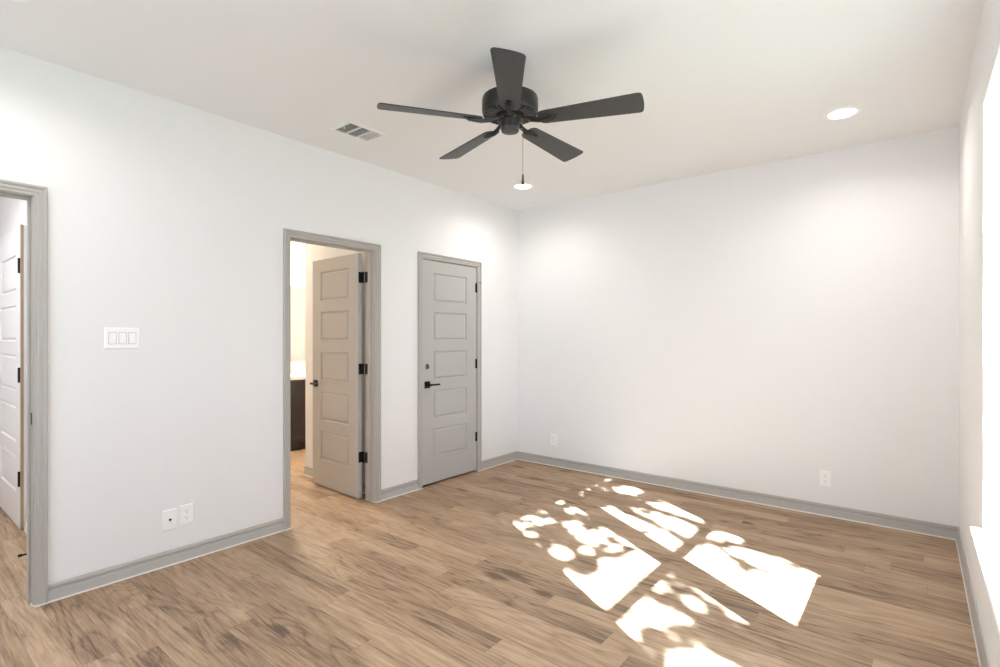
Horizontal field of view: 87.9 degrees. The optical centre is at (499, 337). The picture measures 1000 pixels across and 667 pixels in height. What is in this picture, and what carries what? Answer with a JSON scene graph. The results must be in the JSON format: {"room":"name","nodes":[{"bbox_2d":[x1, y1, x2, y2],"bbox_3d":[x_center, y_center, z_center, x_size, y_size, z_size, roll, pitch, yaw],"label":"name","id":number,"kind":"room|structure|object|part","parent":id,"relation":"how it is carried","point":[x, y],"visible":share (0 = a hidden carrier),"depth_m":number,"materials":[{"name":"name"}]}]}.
{"room":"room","nodes":[
{"label":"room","id":0,"kind":"room"},
{"bbox_2d":[0,196,26,237],"bbox_3d":[-3.389,-0.029,3.769,2.895,2.743,0.118,0,0,39],"label":"wall","id":1,"kind":"structure","parent":0,"point":[13,212],"depth_m":3.98,"materials":[{"name":"white paint"}]},
{"bbox_2d":[0,224,26,529],"bbox_3d":[-3.682,0.275,3.869,0.908,2.115,0.090,0,0,39],"label":"door","id":2,"kind":"structure","parent":1,"relation":"in","point":[13,245],"depth_m":3.73,"materials":[{"name":"white paint"}]},
{"bbox_2d":[0,46,516,583],"bbox_3d":[-1.698,-0.029,3.469,0.117,2.743,5.883,0,0,39],"label":"wall","id":3,"kind":"structure","parent":0,"point":[167,219],"depth_m":3.12,"materials":[{"name":"white paint"}]},
{"bbox_2d":[0,179,47,607],"bbox_3d":[-2.632,0.292,2.305,0.162,2.100,0.928,0,0,39],"label":"door frame","id":4,"kind":"structure","parent":3,"relation":"attached to","point":[36,196],"depth_m":2.60,"materials":[{"name":"grey paint"}]},
{"bbox_2d":[104,327,139,348],"bbox_3d":[-2.092,0.004,2.875,0.014,0.117,0.165,0,0,39],"label":"light switch","id":5,"kind":"object","parent":3,"relation":"attached to","point":[114,338],"visible":1,"depth_m":2.87,"materials":[{"name":"white plastic"}]},
{"bbox_2d":[48,518,284,602],"bbox_3d":[-1.896,1.298,3.115,0.020,0.088,1.259,0,0,39],"label":"baseboard","id":6,"kind":"structure","parent":3,"relation":"attached to","point":[76,585],"depth_m":3.00,"materials":[{"name":"grey paint"}]},
{"bbox_2d":[162,508,176,531],"bbox_3d":[-1.945,1.074,3.058,0.013,0.120,0.078,0,0,39],"label":"plate","id":7,"kind":"object","parent":3,"relation":"attached to","point":[169,517],"visible":1,"depth_m":3.06,"materials":[{"name":"white plastic"}]},
{"bbox_2d":[179,503,193,525],"bbox_3d":[-1.890,1.067,3.130,0.009,0.120,0.078,0,0,39],"label":"power outlet","id":8,"kind":"object","parent":3,"relation":"attached to","point":[186,512],"visible":1,"depth_m":3.13,"materials":[{"name":"white plastic"}]},
{"bbox_2d":[283,228,380,530],"bbox_3d":[-1.293,0.292,3.972,0.162,2.100,0.835,0,0,39],"label":"door frame","id":9,"kind":"structure","parent":3,"relation":"attached to","point":[372,251],"depth_m":4.22,"materials":[{"name":"grey paint"}]},
{"bbox_3d":[-1.348,0.292,4.016,0.021,2.100,0.833,0,0,39],"label":"casing","id":10,"kind":"part","parent":9,"relation":"part of","materials":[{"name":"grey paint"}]},
{"bbox_3d":[-1.101,0.992,4.282,0.041,0.089,0.002,0,0,39],"label":"hinge plate","id":11,"kind":"part","parent":9,"relation":"part of","materials":[{"name":"black metal"}]},
{"bbox_3d":[-1.101,0.261,4.282,0.041,0.089,0.002,0,0,39],"label":"hinge plate","id":12,"kind":"part","parent":9,"relation":"part of","materials":[{"name":"black metal"}]},
{"bbox_3d":[-1.101,-0.498,4.282,0.041,0.089,0.002,0,0,39],"label":"hinge plate","id":13,"kind":"part","parent":9,"relation":"part of","materials":[{"name":"black metal"}]},
{"bbox_2d":[381,479,418,500],"bbox_3d":[-0.850,1.298,4.416,0.020,0.088,0.414,0,0,39],"label":"baseboard","id":14,"kind":"structure","parent":3,"relation":"attached to","point":[391,492],"depth_m":4.41,"materials":[{"name":"grey paint"}]},
{"bbox_2d":[418,252,481,489],"bbox_3d":[-0.508,0.292,4.949,0.162,2.100,0.846,0,0,39],"label":"door frame","id":15,"kind":"structure","parent":3,"relation":"attached to","point":[421,255],"depth_m":5.09,"materials":[{"name":"grey paint"}]},
{"bbox_2d":[422,259,480,485],"bbox_3d":[-0.447,0.312,4.924,0.091,2.023,0.769,0,0,39],"label":"door","id":16,"kind":"structure","parent":3,"relation":"in","point":[449,361],"depth_m":4.89,"materials":[{"name":"grey paint"}]},
{"bbox_2d":[482,451,516,469],"bbox_3d":[0.002,1.298,5.478,0.020,0.088,0.621,0,0,39],"label":"baseboard","id":17,"kind":"structure","parent":3,"relation":"attached to","point":[486,464],"depth_m":5.46,"materials":[{"name":"grey paint"}]},
{"bbox_2d":[291,241,305,362],"bbox_3d":[-4.057,-0.029,5.345,0.120,2.743,6.153,0,0,39],"label":"wall","id":18,"kind":"structure","parent":0,"point":[298,250],"depth_m":6.94,"materials":[{"name":"white paint"}]},
{"bbox_2d":[291,285,305,360],"bbox_3d":[-3.038,-0.188,6.512,0.006,1.000,1.750,0,0,39],"label":"wall mirror","id":19,"kind":"object","parent":18,"relation":"attached to","point":[298,293],"visible":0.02,"depth_m":6.94,"materials":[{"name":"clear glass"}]},
{"bbox_2d":[303,466,364,493],"bbox_3d":[-0.916,1.298,5.435,1.124,0.088,1.838,0,0,39],"label":"baseboard","id":20,"kind":"structure","parent":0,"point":[308,471],"depth_m":5.00,"materials":[{"name":"grey paint"}]},
{"bbox_2d":[306,244,364,481],"bbox_3d":[-1.440,-0.029,4.767,1.105,2.743,0.100,0,0,39],"label":"wall","id":21,"kind":"structure","parent":0,"point":[313,252],"depth_m":5.01,"materials":[{"name":"white paint"}]},
{"bbox_2d":[310,253,363,498],"bbox_3d":[-1.427,0.317,4.531,0.754,2.030,0.147,0,0,41],"label":"door","id":22,"kind":"structure","parent":21,"relation":"in","point":[338,367],"depth_m":4.48,"materials":[{"name":"grey paint"}]},
{"bbox_3d":[-1.150,0.992,4.295,0.018,0.089,0.040,0,0,41],"label":"hinge plate","id":23,"kind":"part","parent":22,"relation":"part of","materials":[{"name":"black metal"}]},
{"bbox_3d":[-1.150,0.261,4.295,0.018,0.089,0.040,0,0,41],"label":"hinge plate","id":24,"kind":"part","parent":22,"relation":"part of","materials":[{"name":"black metal"}]},
{"bbox_3d":[-1.150,-0.498,4.295,0.018,0.089,0.040,0,0,41],"label":"hinge plate","id":25,"kind":"part","parent":22,"relation":"part of","materials":[{"name":"black metal"}]},
{"bbox_2d":[0,449,979,666],"bbox_3d":[-1.379,1.402,3.194,6.990,0.120,6.153,0,0,39],"label":"floor","id":26,"kind":"structure","parent":0,"point":[517,563],"depth_m":2.76,"materials":[{"name":"brown wood"}]},
{"bbox_2d":[291,379,305,450],"bbox_3d":[-2.758,0.921,6.255,0.763,0.842,1.900,0,0,39],"label":"vanity cabinet","id":27,"kind":"object","parent":26,"relation":"on","point":[298,387],"visible":0.06,"depth_m":6.13,"materials":[{"name":"black wood"}]},
{"bbox_2d":[291,363,305,379],"bbox_3d":[-2.756,0.421,6.253,0.769,0.158,1.920,0,0,39],"label":"countertop","id":28,"kind":"structure","parent":27,"relation":"on","point":[298,370],"depth_m":6.85,"materials":[{"name":"white"}]},
{"bbox_3d":[-2.325,0.575,6.202,0.018,0.135,0.460,0,0,39],"label":"drawer","id":29,"kind":"part","parent":27,"relation":"part of","materials":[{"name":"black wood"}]},
{"bbox_2d":[0,0,983,209],"bbox_3d":[-1.379,-1.476,3.194,6.990,0.150,6.153,0,0,39],"label":"ceiling","id":30,"kind":"structure","parent":0,"point":[724,85],"depth_m":2.68,"materials":[{"name":"white paint"}]},
{"bbox_2d":[331,120,386,141],"bbox_3d":[-0.957,-1.391,3.525,0.214,0.020,0.302,0,0,39],"label":"ceiling vent","id":31,"kind":"object","parent":30,"relation":"in","point":[351,128],"visible":1,"depth_m":3.51,"materials":[{"name":"white metal"}]},
{"bbox_2d":[377,47,643,185],"bbox_3d":[0.078,-1.089,2.697,1.288,0.623,1.237,0,0,39],"label":"ceiling fan","id":32,"kind":"object","parent":30,"relation":"hanging from","point":[509,105],"visible":1,"depth_m":2.55,"materials":[{"name":"black metal"}]},
{"bbox_3d":[-0.339,-1.105,2.546,0.514,0.006,0.143,0,13,-16],"label":"blade","id":33,"kind":"part","parent":32,"relation":"part of","materials":[{"name":"grey wood"}]},
{"bbox_3d":[-0.178,-1.105,2.996,0.143,0.006,0.514,-16,9,-33],"label":"blade","id":34,"kind":"part","parent":32,"relation":"part of","materials":[{"name":"grey wood"}]},
{"bbox_3d":[0.039,-1.105,2.253,0.143,0.006,0.514,13,0,2],"label":"blade","id":35,"kind":"part","parent":32,"relation":"part of","materials":[{"name":"grey wood"}]},
{"bbox_2d":[485,105,534,124],"bbox_3d":[0.051,-1.140,2.660,0.257,0.006,0.256,0,0,39],"label":"motor","id":36,"kind":"object","parent":32,"relation":"attached to","point":[491,111],"depth_m":2.61,"materials":[{"name":"grey metal"}]},
{"bbox_3d":[0.301,-1.105,2.982,0.143,0.006,0.514,-16,-10,37],"label":"blade","id":37,"kind":"part","parent":32,"relation":"part of","materials":[{"name":"black wood"}]},
{"bbox_3d":[0.434,-1.105,2.522,0.514,0.006,0.143,0,-13,20],"label":"blade","id":38,"kind":"part","parent":32,"relation":"part of","materials":[{"name":"grey wood"}]},
{"bbox_2d":[512,183,533,189],"bbox_3d":[0.213,-1.397,4.799,0.200,0.008,0.200,0,0,39],"label":"recessed light","id":39,"kind":"object","parent":30,"relation":"in","point":[517,185],"visible":0.97,"depth_m":4.79,"materials":[{"name":"white plastic"}]},
{"bbox_2d":[823,106,861,119],"bbox_3d":[2.135,-1.397,3.238,0.200,0.008,0.200,0,0,39],"label":"recessed light","id":40,"kind":"object","parent":30,"relation":"in","point":[845,112],"visible":1,"depth_m":3.23,"materials":[{"name":"white plastic"}]},
{"bbox_2d":[517,126,958,526],"bbox_3d":[1.685,-0.029,4.602,3.974,2.743,0.120,0,0,39],"label":"wall","id":41,"kind":"structure","parent":0,"point":[765,328],"depth_m":4.17,"materials":[{"name":"white paint"}]},
{"bbox_2d":[551,434,556,445],"bbox_3d":[0.561,1.071,5.421,0.078,0.120,0.009,0,0,39],"label":"power outlet","id":42,"kind":"object","parent":41,"relation":"attached to","point":[553,436],"visible":1,"depth_m":5.41,"materials":[{"name":"white plastic"}]},
{"bbox_2d":[517,451,957,539],"bbox_3d":[1.609,1.298,4.573,3.658,0.088,0.020,0,0,39],"label":"baseboard","id":43,"kind":"structure","parent":41,"relation":"attached to","point":[855,515],"depth_m":4.16,"materials":[{"name":"grey paint"}]},
{"bbox_2d":[819,470,831,487],"bbox_3d":[2.449,1.064,3.905,0.078,0.120,0.009,0,0,39],"label":"power outlet","id":44,"kind":"object","parent":41,"relation":"attached to","point":[825,477],"visible":1,"depth_m":3.90,"materials":[{"name":"white plastic"}]},
{"bbox_2d":[959,0,999,666],"bbox_3d":[1.230,-0.029,1.021,0.200,2.743,6.033,0,0,39],"label":"wall","id":45,"kind":"structure","parent":0,"point":[979,126],"depth_m":2.29,"materials":[{"name":"white paint"}]},
{"bbox_2d":[955,527,990,666],"bbox_3d":[1.191,1.298,1.149,0.020,0.088,5.883,0,0,39],"label":"baseboard","id":46,"kind":"structure","parent":45,"relation":"attached to","point":[982,654],"depth_m":2.48,"materials":[{"name":"grey paint"}]},
{"bbox_2d":[970,526,999,638],"bbox_3d":[1.567,0.822,1.474,0.242,0.020,1.764,0,0,39],"label":"window sill","id":47,"kind":"structure","parent":45,"relation":"attached to","point":[986,542],"depth_m":1.88,"materials":[{"name":"white paint"}]}
]}

